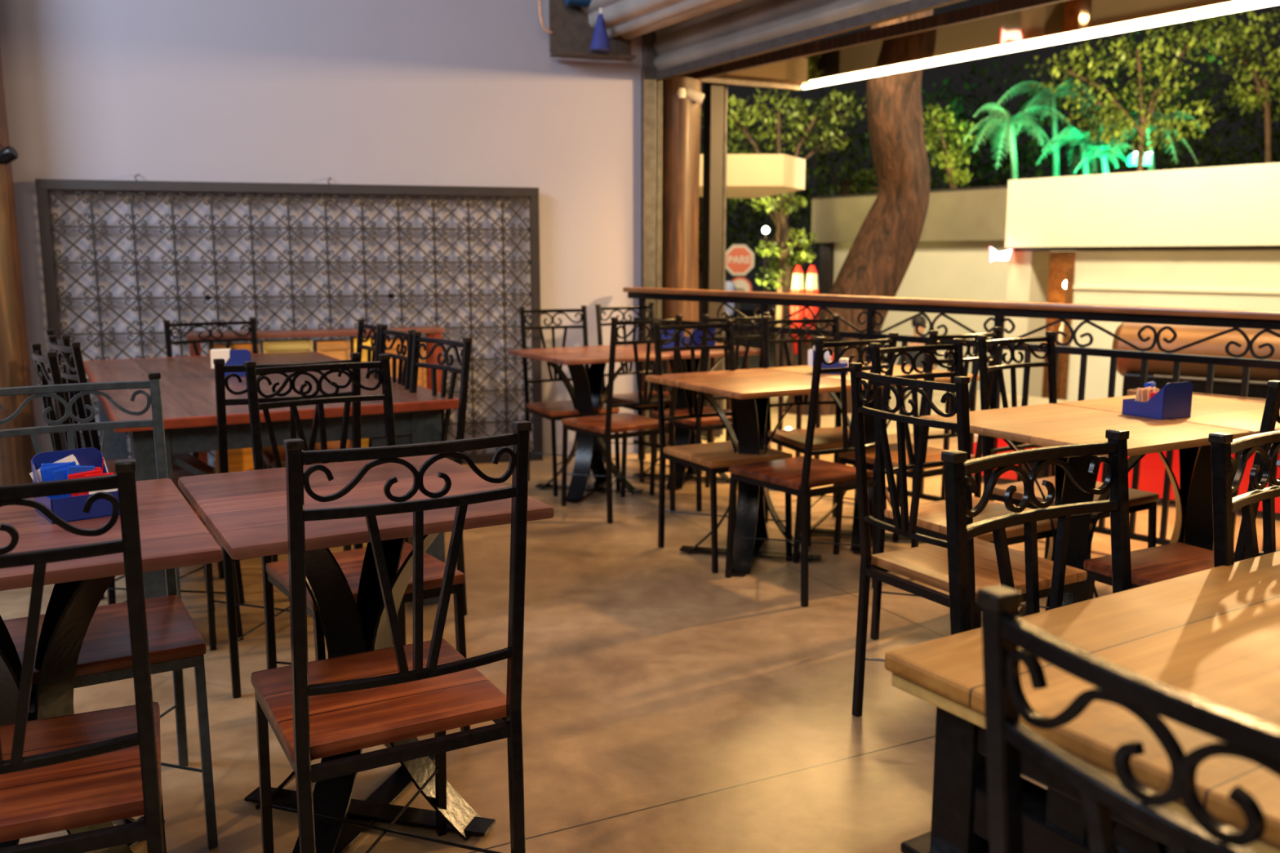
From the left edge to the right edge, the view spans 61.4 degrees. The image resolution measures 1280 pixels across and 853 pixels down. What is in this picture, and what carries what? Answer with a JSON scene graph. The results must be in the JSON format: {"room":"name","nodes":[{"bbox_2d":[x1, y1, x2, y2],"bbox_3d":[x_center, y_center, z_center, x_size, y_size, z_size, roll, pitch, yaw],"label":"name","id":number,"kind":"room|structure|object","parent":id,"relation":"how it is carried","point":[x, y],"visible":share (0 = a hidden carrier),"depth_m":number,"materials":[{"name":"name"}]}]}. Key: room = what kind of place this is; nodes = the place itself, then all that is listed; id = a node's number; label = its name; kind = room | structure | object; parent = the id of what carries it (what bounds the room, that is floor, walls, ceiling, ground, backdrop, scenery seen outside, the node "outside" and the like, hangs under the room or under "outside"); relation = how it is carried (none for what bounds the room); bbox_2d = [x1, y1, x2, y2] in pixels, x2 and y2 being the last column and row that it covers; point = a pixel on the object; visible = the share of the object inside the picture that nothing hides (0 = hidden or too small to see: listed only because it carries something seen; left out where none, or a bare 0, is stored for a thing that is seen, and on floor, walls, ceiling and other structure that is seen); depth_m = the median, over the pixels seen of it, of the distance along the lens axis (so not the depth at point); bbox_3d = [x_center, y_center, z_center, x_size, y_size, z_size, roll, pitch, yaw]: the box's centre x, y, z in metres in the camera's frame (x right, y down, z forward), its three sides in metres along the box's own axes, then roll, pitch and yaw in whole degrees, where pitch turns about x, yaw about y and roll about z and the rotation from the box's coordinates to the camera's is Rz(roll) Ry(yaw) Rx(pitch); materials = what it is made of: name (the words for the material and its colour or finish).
{"room":"cafe","nodes":[
{"label":"cafe","id":0,"kind":"room"},
{"bbox_2d":[0,0,642,466],"bbox_3d":[-1.817,-1.890,6.289,3.760,4.300,0.200,-3,9,-16],"label":"wall","id":1,"kind":"structure","parent":0,"point":[390,92],"depth_m":6.24,"materials":[{"name":"white paint"}]},
{"bbox_2d":[35,173,542,474],"bbox_3d":[-1.938,-0.586,6.304,2.736,1.718,0.114,-3,9,-16],"label":"decorative panel","id":2,"kind":"object","parent":1,"relation":"attached to","point":[43,186],"visible":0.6,"depth_m":6.21,"materials":[{"name":"paint"}]},
{"bbox_2d":[537,0,636,61],"bbox_3d":[-0.307,-2.614,6.337,0.578,0.826,0.242,-3,9,-16],"label":"motor","id":3,"kind":"object","parent":1,"relation":"attached to","point":[571,35],"visible":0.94,"depth_m":6.44,"materials":[{"name":"metal"}]},
{"bbox_2d":[641,68,644,287],"bbox_3d":[0.020,-1.011,6.811,0.012,2.400,0.050,-3,9,-16],"label":"trim","id":4,"kind":"structure","parent":1,"relation":"attached to","point":[643,69],"depth_m":6.71,"materials":[{"name":"metal"}]},
{"bbox_2d":[642,31,662,453],"bbox_3d":[0.076,-1.514,6.795,0.134,3.400,0.120,-3,9,-16],"label":"trim","id":5,"kind":"structure","parent":1,"relation":"attached to","point":[653,89],"depth_m":6.75,"materials":[{"name":"metal"}]},
{"bbox_2d":[580,0,965,81],"bbox_3d":[1.660,-2.009,3.593,0.504,0.692,7.320,-5,10,-30],"label":"rolling shutter","id":6,"kind":"object","parent":1,"relation":"attached to","point":[692,35],"visible":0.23,"depth_m":5.86,"materials":[{"name":"metal"}]},
{"bbox_2d":[701,386,1073,443],"bbox_3d":[3.014,0.565,7.639,12.241,0.930,5.414,5,10,30],"label":"trim","id":7,"kind":"structure","parent":1,"relation":"attached to","point":[789,420],"depth_m":9.06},
{"bbox_2d":[661,71,701,441],"bbox_3d":[0.245,-1.122,7.193,0.312,2.500,0.312,0,9,0],"label":"column","id":8,"kind":"structure","parent":7,"relation":"on","point":[681,117],"depth_m":7.01,"materials":[{"name":"brown wood"}]},
{"bbox_2d":[676,88,705,103],"bbox_3d":[0.323,-2.120,6.904,0.198,0.101,0.080,0,9,0],"label":"security camera","id":9,"kind":"object","parent":8,"relation":"attached to","point":[692,95],"visible":1,"depth_m":6.88,"materials":[{"name":"white plastic"}]},
{"bbox_2d":[695,0,1263,90],"bbox_3d":[2.425,-1.930,4.795,0.914,0.062,6.154,-6,11,-35],"label":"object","id":10,"kind":"object","parent":8,"relation":"attached to","point":[999,24],"visible":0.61,"depth_m":5.77,"materials":[{"name":"white metal"}]},
{"bbox_2d":[801,0,1279,89],"bbox_3d":[2.834,-1.968,5.048,0.036,0.036,5.900,-6,11,-35],"label":"tube","id":11,"kind":"object","parent":10,"relation":"attached to","point":[1264,3],"visible":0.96,"depth_m":5.80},
{"bbox_2d":[701,82,724,437],"bbox_3d":[0.500,-1.213,7.452,0.100,2.600,0.120,-3,10,-20],"label":"steel post","id":12,"kind":"object","parent":7,"relation":"on","point":[713,103],"visible":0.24,"depth_m":7.36,"materials":[{"name":"metal"}]},
{"bbox_2d":[720,84,728,435],"bbox_3d":[0.582,-1.224,7.521,0.034,2.600,0.034,0,9,0],"label":"drain pipe","id":13,"kind":"object","parent":12,"relation":"attached to","point":[726,86],"visible":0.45,"depth_m":7.46,"materials":[{"name":"metal"}]},
{"bbox_2d":[782,8,933,415],"bbox_3d":[1.804,-2.168,8.761,1.263,4.624,0.620,0,9,0],"label":"leaning tree","id":14,"kind":"object","parent":7,"relation":"on","point":[878,260],"visible":0.68,"depth_m":8.66,"materials":[{"name":"brown plant"}]},
{"bbox_2d":[0,430,1279,852],"bbox_3d":[-0.900,0.923,2.626,12.200,0.120,10.900,0,9,0],"label":"floor","id":15,"kind":"structure","parent":0,"point":[670,704],"depth_m":3.14,"materials":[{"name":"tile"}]},
{"bbox_2d":[0,42,35,485],"bbox_3d":[-3.385,-1.061,5.522,0.340,2.900,0.340,0,9,0],"label":"wooden post","id":16,"kind":"object","parent":15,"relation":"on","point":[16,452],"visible":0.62,"depth_m":5.56,"materials":[{"name":"brown wood"}]},
{"bbox_2d":[0,143,18,164],"bbox_3d":[-3.192,-1.448,5.401,0.121,0.261,0.072,0,9,0],"label":"spotlight","id":17,"kind":"object","parent":16,"relation":"attached to","point":[8,154],"visible":1,"depth_m":5.39,"materials":[{"name":"black paint"}]},
{"bbox_2d":[0,458,166,852],"bbox_3d":[-0.968,0.513,1.679,0.400,0.987,0.522,-4,10,-24],"label":"chair","id":18,"kind":"object","parent":15,"relation":"on","point":[61,773],"visible":1,"depth_m":1.57,"materials":[{"name":"brown wood"}]},
{"bbox_2d":[0,372,217,849],"bbox_3d":[-1.211,0.403,2.375,0.400,0.987,0.522,-5,10,-30],"label":"chair","id":19,"kind":"object","parent":15,"relation":"on","point":[175,643],"visible":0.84,"depth_m":2.40,"materials":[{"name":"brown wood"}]},
{"bbox_2d":[0,478,222,852],"bbox_3d":[-1.172,0.561,2.079,0.625,0.755,0.710,-5,10,-30],"label":"pedestal table","id":20,"kind":"object","parent":15,"relation":"on","point":[172,535],"visible":0.54,"depth_m":2.01,"materials":[{"name":"black paint"}]},
{"bbox_2d":[31,447,119,524],"bbox_3d":[-1.111,0.113,2.128,0.130,0.115,0.150,-7,12,-39],"label":"box","id":21,"kind":"object","parent":20,"relation":"on","point":[68,508],"visible":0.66,"depth_m":2.10,"materials":[{"name":"blue plastic"}]},
{"bbox_2d":[45,328,224,599],"bbox_3d":[-1.970,0.116,4.198,0.522,0.987,0.400,-6,11,-35],"label":"chair","id":22,"kind":"object","parent":15,"relation":"on","point":[188,458],"visible":0.24,"depth_m":4.11,"materials":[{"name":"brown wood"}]},
{"bbox_2d":[31,342,243,640],"bbox_3d":[-1.645,0.223,3.518,0.522,0.987,0.400,-6,11,-35],"label":"chair","id":23,"kind":"object","parent":15,"relation":"on","point":[53,368],"visible":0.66,"depth_m":3.31,"materials":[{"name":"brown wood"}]},
{"bbox_2d":[47,335,244,604],"bbox_3d":[-1.779,0.167,3.877,0.522,0.987,0.400,-7,11,-38],"label":"chair","id":24,"kind":"object","parent":15,"relation":"on","point":[75,348],"visible":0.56,"depth_m":3.63,"materials":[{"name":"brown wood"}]},
{"bbox_2d":[163,317,266,471],"bbox_3d":[-2.091,-0.060,5.449,0.453,0.945,0.548,-6,11,-33],"label":"chair","id":25,"kind":"object","parent":15,"relation":"on","point":[252,328],"visible":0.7,"depth_m":5.59,"materials":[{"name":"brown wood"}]},
{"bbox_2d":[207,342,258,473],"bbox_3d":[-2.191,-0.051,5.860,0.248,0.800,0.155,-4,10,-24],"label":"wooden crate","id":26,"kind":"object","parent":15,"relation":"on","point":[238,460],"visible":0.13,"depth_m":5.82,"materials":[{"name":"brown wood"}]},
{"bbox_2d":[83,351,458,605],"bbox_3d":[-1.675,0.168,4.592,1.114,0.762,2.264,-5,10,-29],"label":"table","id":27,"kind":"object","parent":15,"relation":"on","point":[188,384],"visible":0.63,"depth_m":3.80,"materials":[{"name":"brown wood"}]},
{"bbox_2d":[224,349,251,377],"bbox_3d":[-1.735,-0.278,4.613,0.130,0.115,0.150,-3,10,-20],"label":"box","id":28,"kind":"object","parent":27,"relation":"on","point":[237,357],"visible":0.39,"depth_m":4.54,"materials":[{"name":"blue plastic"}]},
{"bbox_2d":[210,348,230,368],"bbox_3d":[-1.760,-0.286,4.522,0.081,0.080,0.017,-5,10,-28],"label":"paper napkin","id":29,"kind":"object","parent":28,"relation":"in","point":[224,353],"visible":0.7,"depth_m":4.51,"materials":[{"name":"white paper"}]},
{"bbox_2d":[200,352,363,698],"bbox_3d":[-1.101,0.258,3.299,0.400,0.987,0.522,-5,10,-30],"label":"chair","id":30,"kind":"object","parent":15,"relation":"on","point":[221,383],"visible":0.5,"depth_m":3.07,"materials":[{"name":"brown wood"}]},
{"bbox_2d":[260,338,312,468],"bbox_3d":[-1.939,-0.073,5.967,0.258,0.810,0.162,-4,10,-24],"label":"wooden crate","id":31,"kind":"object","parent":15,"relation":"on","point":[267,346],"visible":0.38,"depth_m":5.85,"materials":[{"name":"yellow wood"}]},
{"bbox_2d":[186,325,444,464],"bbox_3d":[-1.780,-0.110,6.036,1.360,0.860,0.220,-4,10,-24],"label":"console table","id":32,"kind":"object","parent":15,"relation":"on","point":[430,331],"visible":0.45,"depth_m":5.90,"materials":[{"name":"brown wood"}]},
{"bbox_2d":[262,319,383,468],"bbox_3d":[-1.368,0.051,4.614,0.522,0.987,0.400,-4,10,-26],"label":"chair","id":33,"kind":"object","parent":15,"relation":"on","point":[268,455],"visible":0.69,"depth_m":4.65,"materials":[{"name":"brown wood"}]},
{"bbox_2d":[313,339,351,359],"bbox_3d":[-1.721,-0.084,6.067,0.178,0.800,0.155,-4,10,-24],"label":"wooden crate","id":34,"kind":"object","parent":15,"relation":"on","point":[340,349],"visible":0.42,"depth_m":5.95,"materials":[{"name":"brown wood"}]},
{"bbox_2d":[271,324,416,562],"bbox_3d":[-1.161,0.112,4.225,0.522,0.987,0.400,-5,10,-29],"label":"chair","id":35,"kind":"object","parent":15,"relation":"on","point":[403,375],"visible":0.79,"depth_m":4.29,"materials":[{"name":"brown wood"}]},
{"bbox_2d":[244,354,470,731],"bbox_3d":[-0.751,0.328,2.855,0.400,0.987,0.522,-6,11,-34],"label":"chair","id":36,"kind":"object","parent":15,"relation":"on","point":[276,574],"visible":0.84,"depth_m":2.91,"materials":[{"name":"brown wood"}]},
{"bbox_2d":[349,335,373,447],"bbox_3d":[-1.561,-0.102,6.136,0.128,0.815,0.155,-4,10,-24],"label":"wooden crate","id":37,"kind":"object","parent":15,"relation":"on","point":[365,442],"visible":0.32,"depth_m":6.03,"materials":[{"name":"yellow wood"}]},
{"bbox_2d":[177,454,554,852],"bbox_3d":[-0.620,0.512,2.394,0.625,0.755,0.710,-5,10,-30],"label":"pedestal table","id":38,"kind":"object","parent":15,"relation":"on","point":[246,511],"visible":0.55,"depth_m":2.32,"materials":[{"name":"brown wood"}]},
{"bbox_2d":[250,420,531,852],"bbox_3d":[-0.476,0.462,2.001,0.400,0.987,0.522,-5,10,-29],"label":"chair","id":39,"kind":"object","parent":15,"relation":"on","point":[317,709],"visible":1,"depth_m":1.84,"materials":[{"name":"brown wood"}]},
{"bbox_2d":[385,337,426,387],"bbox_3d":[-1.369,-0.108,6.222,0.248,0.800,0.155,-4,10,-24],"label":"wooden crate","id":40,"kind":"object","parent":15,"relation":"on","point":[422,381],"visible":0.02,"depth_m":6.14,"materials":[{"name":"brown wood"}]},
{"bbox_2d":[343,331,472,615],"bbox_3d":[-0.892,0.180,3.790,0.522,0.987,0.400,-7,11,-38],"label":"chair","id":41,"kind":"object","parent":15,"relation":"on","point":[465,352],"visible":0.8,"depth_m":3.84,"materials":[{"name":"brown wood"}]},
{"bbox_2d":[519,305,620,496],"bbox_3d":[-0.392,-0.162,5.967,0.400,0.987,0.522,-4,10,-25],"label":"chair","id":42,"kind":"object","parent":15,"relation":"on","point":[553,411],"visible":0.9,"depth_m":6.03,"materials":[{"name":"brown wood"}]},
{"bbox_2d":[507,345,671,502],"bbox_3d":[-0.277,-0.025,5.802,0.625,0.755,0.710,-5,10,-30],"label":"pedestal table","id":43,"kind":"object","parent":15,"relation":"on","point":[585,392],"visible":0.77,"depth_m":5.74,"materials":[{"name":"black paint"}]},
{"bbox_2d":[560,314,682,524],"bbox_3d":[-0.097,-0.064,5.343,0.400,0.987,0.522,-6,11,-34],"label":"chair","id":44,"kind":"object","parent":15,"relation":"on","point":[602,426],"visible":0.81,"depth_m":5.20,"materials":[{"name":"brown wood"}]},
{"bbox_2d":[595,302,696,482],"bbox_3d":[0.034,-0.221,6.338,0.400,0.987,0.522,-6,11,-32],"label":"chair","id":45,"kind":"object","parent":15,"relation":"on","point":[630,397],"visible":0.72,"depth_m":6.37,"materials":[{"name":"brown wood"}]},
{"bbox_2d":[616,343,760,490],"bbox_3d":[0.255,-0.071,6.098,0.625,0.755,0.710,-5,10,-30],"label":"pedestal table","id":46,"kind":"object","parent":15,"relation":"on","point":[682,437],"visible":0.36,"depth_m":6.03,"materials":[{"name":"black paint"}]},
{"bbox_2d":[683,328,715,346],"bbox_3d":[0.335,-0.514,6.114,0.130,0.115,0.150,-3,10,-20],"label":"box","id":47,"kind":"object","parent":46,"relation":"on","point":[696,340],"visible":0.39,"depth_m":6.05,"materials":[{"name":"blue plastic"}]},
{"bbox_2d":[649,311,769,511],"bbox_3d":[0.354,-0.101,5.581,0.400,0.987,0.522,-6,11,-32],"label":"chair","id":48,"kind":"object","parent":15,"relation":"on","point":[695,424],"visible":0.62,"depth_m":5.38,"materials":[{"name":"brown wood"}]},
{"bbox_2d":[652,319,792,573],"bbox_3d":[0.346,0.057,4.578,0.400,0.987,0.522,-5,10,-28],"label":"chair","id":49,"kind":"object","parent":15,"relation":"on","point":[712,458],"visible":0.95,"depth_m":4.62,"materials":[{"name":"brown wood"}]},
{"bbox_2d":[644,368,864,575],"bbox_3d":[0.467,0.177,4.522,0.625,0.755,0.710,-5,10,-30],"label":"pedestal table","id":50,"kind":"object","parent":15,"relation":"on","point":[750,390],"visible":0.76,"depth_m":4.44,"materials":[{"name":"orange wood"}]},
{"bbox_2d":[761,315,854,546],"bbox_3d":[0.838,-0.006,4.975,0.400,0.987,0.522,-3,9,-18],"label":"chair","id":51,"kind":"object","parent":15,"relation":"on","point":[824,438],"visible":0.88,"depth_m":5.08,"materials":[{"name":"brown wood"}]},
{"bbox_2d":[724,332,898,607],"bbox_3d":[0.646,0.130,4.113,0.400,0.987,0.522,-6,11,-35],"label":"chair","id":52,"kind":"object","parent":15,"relation":"on","point":[795,476],"visible":0.75,"depth_m":3.96,"materials":[{"name":"brown wood"}]},
{"bbox_2d":[765,361,979,553],"bbox_3d":[1.020,0.127,4.837,0.625,0.755,0.710,-5,10,-30],"label":"pedestal table","id":53,"kind":"object","parent":15,"relation":"on","point":[868,420],"visible":0.16,"depth_m":4.75,"materials":[{"name":"brown wood"}]},
{"bbox_2d":[832,326,1001,580],"bbox_3d":[1.135,0.078,4.442,0.400,0.987,0.522,-6,11,-34],"label":"chair","id":54,"kind":"object","parent":15,"relation":"on","point":[933,454],"visible":0.52,"depth_m":4.28,"materials":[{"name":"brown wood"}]},
{"bbox_2d":[622,287,1279,555],"bbox_3d":[1.762,-0.018,4.843,0.085,1.127,5.406,-8,12,-42],"label":"balustrade","id":55,"kind":"object","parent":15,"relation":"on","point":[1268,321],"visible":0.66,"depth_m":4.81,"materials":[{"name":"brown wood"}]},
{"bbox_2d":[1127,388,1266,403],"bbox_3d":[2.452,-0.062,3.959,0.151,0.045,1.250,-8,12,-42],"label":"ledge","id":56,"kind":"object","parent":55,"relation":"attached to","point":[1131,392],"visible":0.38,"depth_m":4.13,"materials":[{"name":"brown wood"}]},
{"bbox_2d":[869,337,1057,640],"bbox_3d":[1.039,0.234,3.452,0.400,0.987,0.522,-5,10,-30],"label":"chair","id":57,"kind":"object","parent":15,"relation":"on","point":[931,516],"visible":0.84,"depth_m":3.52,"materials":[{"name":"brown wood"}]},
{"bbox_2d":[848,362,1087,717],"bbox_3d":[0.858,0.329,2.849,0.522,0.987,0.400,-5,10,-29],"label":"chair","id":58,"kind":"object","parent":15,"relation":"on","point":[926,564],"visible":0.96,"depth_m":2.77,"materials":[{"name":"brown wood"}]},
{"bbox_2d":[941,428,1131,635],"bbox_3d":[0.729,0.538,1.515,0.400,0.987,0.522,-5,10,-31],"label":"chair","id":59,"kind":"object","parent":15,"relation":"on","point":[956,465],"visible":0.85,"depth_m":1.66,"materials":[{"name":"black metal"}]},
{"bbox_2d":[977,331,1159,559],"bbox_3d":[1.497,0.178,3.805,0.400,0.987,0.522,-6,11,-31],"label":"chair","id":60,"kind":"object","parent":15,"relation":"on","point":[1139,500],"visible":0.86,"depth_m":3.87,"materials":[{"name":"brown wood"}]},
{"bbox_2d":[884,551,1279,852],"bbox_3d":[1.547,0.641,1.506,2.250,0.775,1.100,-5,10,-31],"label":"table","id":61,"kind":"object","parent":15,"relation":"on","point":[1212,635],"visible":0.61,"depth_m":1.27,"materials":[{"name":"black paint"}]},
{"bbox_2d":[919,403,1251,617],"bbox_3d":[1.335,0.362,3.342,0.625,0.755,0.710,-5,10,-30],"label":"pedestal table","id":62,"kind":"object","parent":15,"relation":"on","point":[1050,424],"visible":0.41,"depth_m":3.23,"materials":[{"name":"black paint"}]},
{"bbox_2d":[1121,381,1193,420],"bbox_3d":[1.647,-0.091,3.429,0.130,0.115,0.150,-4,10,-26],"label":"box","id":63,"kind":"object","parent":62,"relation":"on","point":[1173,401],"visible":0.95,"depth_m":3.37,"materials":[{"name":"blue plastic"}]},
{"bbox_2d":[973,433,1279,513],"bbox_3d":[3.108,0.182,5.598,2.850,0.420,0.795,7,11,37],"label":"cart","id":64,"kind":"object","parent":15,"relation":"on","point":[1152,469],"visible":0.03,"depth_m":5.52,"materials":[{"name":"red paint"}]},
{"bbox_2d":[1111,322,1279,399],"bbox_3d":[3.284,-0.301,5.948,1.280,0.545,0.379,7,11,37],"label":"bench","id":65,"kind":"object","parent":64,"relation":"on","point":[1227,381],"visible":0.51,"depth_m":5.94,"materials":[{"name":"brown paint"}]},
{"bbox_2d":[976,585,1279,852],"bbox_3d":[0.592,0.632,0.919,0.522,0.987,0.400,-5,10,-28],"label":"chair","id":66,"kind":"object","parent":15,"relation":"on","point":[1240,735],"visible":1,"depth_m":0.80,"materials":[{"name":"black metal"}]},
{"bbox_2d":[1055,395,1279,551],"bbox_3d":[1.888,0.313,3.655,0.625,0.755,0.710,-5,10,-30],"label":"pedestal table","id":67,"kind":"object","parent":15,"relation":"on","point":[1193,522],"visible":0.35,"depth_m":3.60,"materials":[{"name":"black paint"}]},
{"bbox_2d":[1083,380,1279,600],"bbox_3d":[1.483,0.340,2.779,0.400,0.987,0.522,-5,10,-28],"label":"chair","id":68,"kind":"object","parent":15,"relation":"on","point":[1148,566],"visible":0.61,"depth_m":2.83,"materials":[{"name":"brown wood"}]},
{"bbox_2d":[1208,430,1279,567],"bbox_3d":[1.198,0.512,1.682,0.400,0.987,0.522,-6,11,-33],"label":"chair","id":69,"kind":"object","parent":15,"relation":"on","point":[1223,445],"visible":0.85,"depth_m":1.75,"materials":[{"name":"black metal"}]},
{"label":"outside","id":70,"kind":"structure","parent":0,"visible":0},
{"bbox_2d":[699,309,818,370],"bbox_3d":[8.000,-1.498,24.060,60.000,0.100,44.000,0,9,0],"label":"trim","id":71,"kind":"structure","parent":70,"point":[753,360],"depth_m":27.69,"materials":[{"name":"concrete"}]},
{"bbox_2d":[725,244,754,366],"bbox_3d":[2.000,-2.453,21.902,0.610,2.456,0.082,0,9,0],"label":"stop sign","id":72,"kind":"object","parent":71,"relation":"on","point":[740,259],"visible":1,"depth_m":21.73,"materials":[{"name":"metal"}]},
{"bbox_2d":[731,277,751,291],"bbox_3d":[2.030,-2.789,21.817,0.470,0.470,0.030,0,9,0],"label":"round sign","id":73,"kind":"object","parent":72,"relation":"attached to","point":[742,284],"visible":0.41,"depth_m":21.80,"materials":[{"name":"white"}]},
{"bbox_2d":[698,154,805,198],"bbox_3d":[0.441,-0.952,10.378,2.083,3.075,2.000,0,9,0],"label":"lit sign","id":74,"kind":"object","parent":71,"relation":"on","point":[748,175],"visible":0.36,"depth_m":9.19,"materials":[{"name":"yellow plastic"}]},
{"bbox_2d":[698,108,811,321],"bbox_3d":[1.634,-4.706,25.596,5.110,5.694,3.428,0,9,0],"label":"street tree","id":75,"kind":"object","parent":71,"relation":"on","point":[744,227],"visible":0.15,"depth_m":25.17,"materials":[{"name":"green plant"}]},
{"bbox_2d":[745,195,819,367],"bbox_3d":[1.666,-1.344,12.957,0.826,2.935,0.678,-5,10,-30],"label":"sapling","id":76,"kind":"object","parent":71,"relation":"on","point":[783,260],"visible":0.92,"depth_m":12.80,"materials":[{"name":"green plant"}]},
{"bbox_2d":[702,87,866,366],"bbox_3d":[1.935,-2.261,15.074,2.253,4.760,1.356,0,9,0],"label":"street tree","id":77,"kind":"object","parent":71,"relation":"on","point":[784,204],"visible":0.67,"depth_m":14.57,"materials":[{"name":"green plant"}]},
{"bbox_2d":[790,265,804,366],"bbox_3d":[1.894,-0.880,13.021,0.400,2.111,0.400,0,9,0],"label":"closed parasol","id":78,"kind":"object","parent":71,"relation":"on","point":[797,284],"visible":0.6,"depth_m":12.86,"materials":[{"name":"red fabric"}]},
{"bbox_2d":[804,265,818,343],"bbox_3d":[2.058,-0.880,13.021,0.400,2.111,0.400,0,9,0],"label":"closed parasol","id":79,"kind":"object","parent":71,"relation":"on","point":[811,282],"visible":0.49,"depth_m":12.85,"materials":[{"name":"red fabric"}]},
{"bbox_2d":[751,85,951,264],"bbox_3d":[4.957,-4.889,25.553,4.965,6.082,3.225,0,9,0],"label":"street tree","id":80,"kind":"object","parent":71,"relation":"on","point":[842,188],"visible":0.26,"depth_m":25.10,"materials":[{"name":"green plant"}]},
{"bbox_2d":[848,102,980,194],"bbox_3d":[5.203,-4.278,20.821,2.520,3.804,1.328,0,9,0],"label":"street tree","id":81,"kind":"object","parent":71,"relation":"on","point":[953,177],"visible":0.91,"depth_m":20.42,"materials":[{"name":"green plant"}]},
{"bbox_2d":[811,185,1075,391],"bbox_3d":[5.209,-2.067,17.026,2.000,3.210,5.000,-7,11,-37],"label":"wall","id":82,"kind":"structure","parent":71,"relation":"on","point":[950,259],"depth_m":16.27,"materials":[{"name":"paint"}]},
{"bbox_2d":[921,57,1101,190],"bbox_3d":[8.226,-5.222,25.531,5.212,6.756,3.523,0,9,0],"label":"street tree","id":83,"kind":"object","parent":71,"relation":"on","point":[976,155],"visible":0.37,"depth_m":24.91,"materials":[{"name":"green plant"}]},
{"bbox_2d":[963,102,1071,179],"bbox_3d":[6.738,-4.705,19.538,1.826,2.191,1.698,7,11,36],"label":"palm tree","id":84,"kind":"object","parent":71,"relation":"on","point":[1018,117],"visible":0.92,"depth_m":19.36,"materials":[{"name":"green plant"}]},
{"bbox_2d":[989,78,1111,177],"bbox_3d":[7.559,-5.051,19.930,2.059,2.723,2.099,5,10,27],"label":"palm tree","id":85,"kind":"object","parent":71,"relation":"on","point":[1047,93],"visible":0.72,"depth_m":19.75,"materials":[{"name":"green plant"}]},
{"bbox_2d":[1035,125,1126,175],"bbox_3d":[7.806,-4.390,19.054,1.532,1.747,1.661,0,9,0],"label":"palm tree","id":86,"kind":"object","parent":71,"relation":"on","point":[1082,142],"visible":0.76,"depth_m":18.95,"materials":[{"name":"green plant"}]},
{"bbox_2d":[1073,142,1137,173],"bbox_3d":[7.966,-4.146,18.627,0.927,1.425,1.057,0,9,0],"label":"palm tree","id":87,"kind":"object","parent":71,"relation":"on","point":[1109,153],"visible":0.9,"depth_m":18.46,"materials":[{"name":"green plant"}]},
{"bbox_2d":[1017,29,1258,177],"bbox_3d":[11.523,-5.499,25.402,5.446,7.360,3.722,0,9,3],"label":"street tree","id":88,"kind":"object","parent":71,"relation":"on","point":[1163,155],"visible":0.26,"depth_m":24.68,"materials":[{"name":"green plant"}]},
{"bbox_2d":[1002,162,1279,401],"bbox_3d":[8.177,-0.910,10.222,4.500,3.040,10.150,-7,11,-37],"label":"building","id":89,"kind":"structure","parent":71,"relation":"on","point":[1198,237],"depth_m":10.75,"materials":[{"name":"paint"}]},
{"bbox_2d":[988,246,1013,262],"bbox_3d":[3.943,-1.876,11.756,0.259,0.178,0.050,0,9,0],"label":"wall lamp","id":90,"kind":"object","parent":89,"relation":"attached to","point":[1005,255],"visible":1,"depth_m":11.73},
{"bbox_2d":[1024,8,1261,171],"bbox_3d":[7.606,-4.697,16.470,3.456,3.284,1.292,0,9,0],"label":"street tree","id":91,"kind":"object","parent":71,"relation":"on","point":[1145,121],"visible":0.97,"depth_m":16.34,"materials":[{"name":"green plant"}]},
{"bbox_2d":[1090,106,1205,174],"bbox_3d":[9.028,-4.551,18.952,1.858,2.092,1.954,0,9,0],"label":"palm tree","id":92,"kind":"object","parent":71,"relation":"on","point":[1150,167],"visible":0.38,"depth_m":18.84,"materials":[{"name":"green plant"}]},
{"bbox_2d":[1171,44,1279,168],"bbox_3d":[15.103,-5.379,25.477,5.588,7.112,3.718,0,9,0],"label":"street tree","id":93,"kind":"object","parent":71,"relation":"on","point":[1255,158],"visible":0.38,"depth_m":25.28,"materials":[{"name":"green plant"}]},
{"bbox_2d":[1197,8,1279,163],"bbox_3d":[10.114,-4.996,17.766,2.025,3.425,1.871,0,9,0],"label":"street tree","id":94,"kind":"object","parent":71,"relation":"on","point":[1264,93],"visible":0.89,"depth_m":17.36,"materials":[{"name":"green plant"}]},
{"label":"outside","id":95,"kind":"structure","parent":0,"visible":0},
{"bbox_2d":[1126,151,1152,165],"bbox_3d":[8.362,-4.216,18.054,0.340,0.735,0.220,0,9,0],"label":"lamp","id":96,"kind":"object","parent":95,"point":[1132,157],"visible":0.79,"depth_m":17.93,"materials":[{"name":"paint"}]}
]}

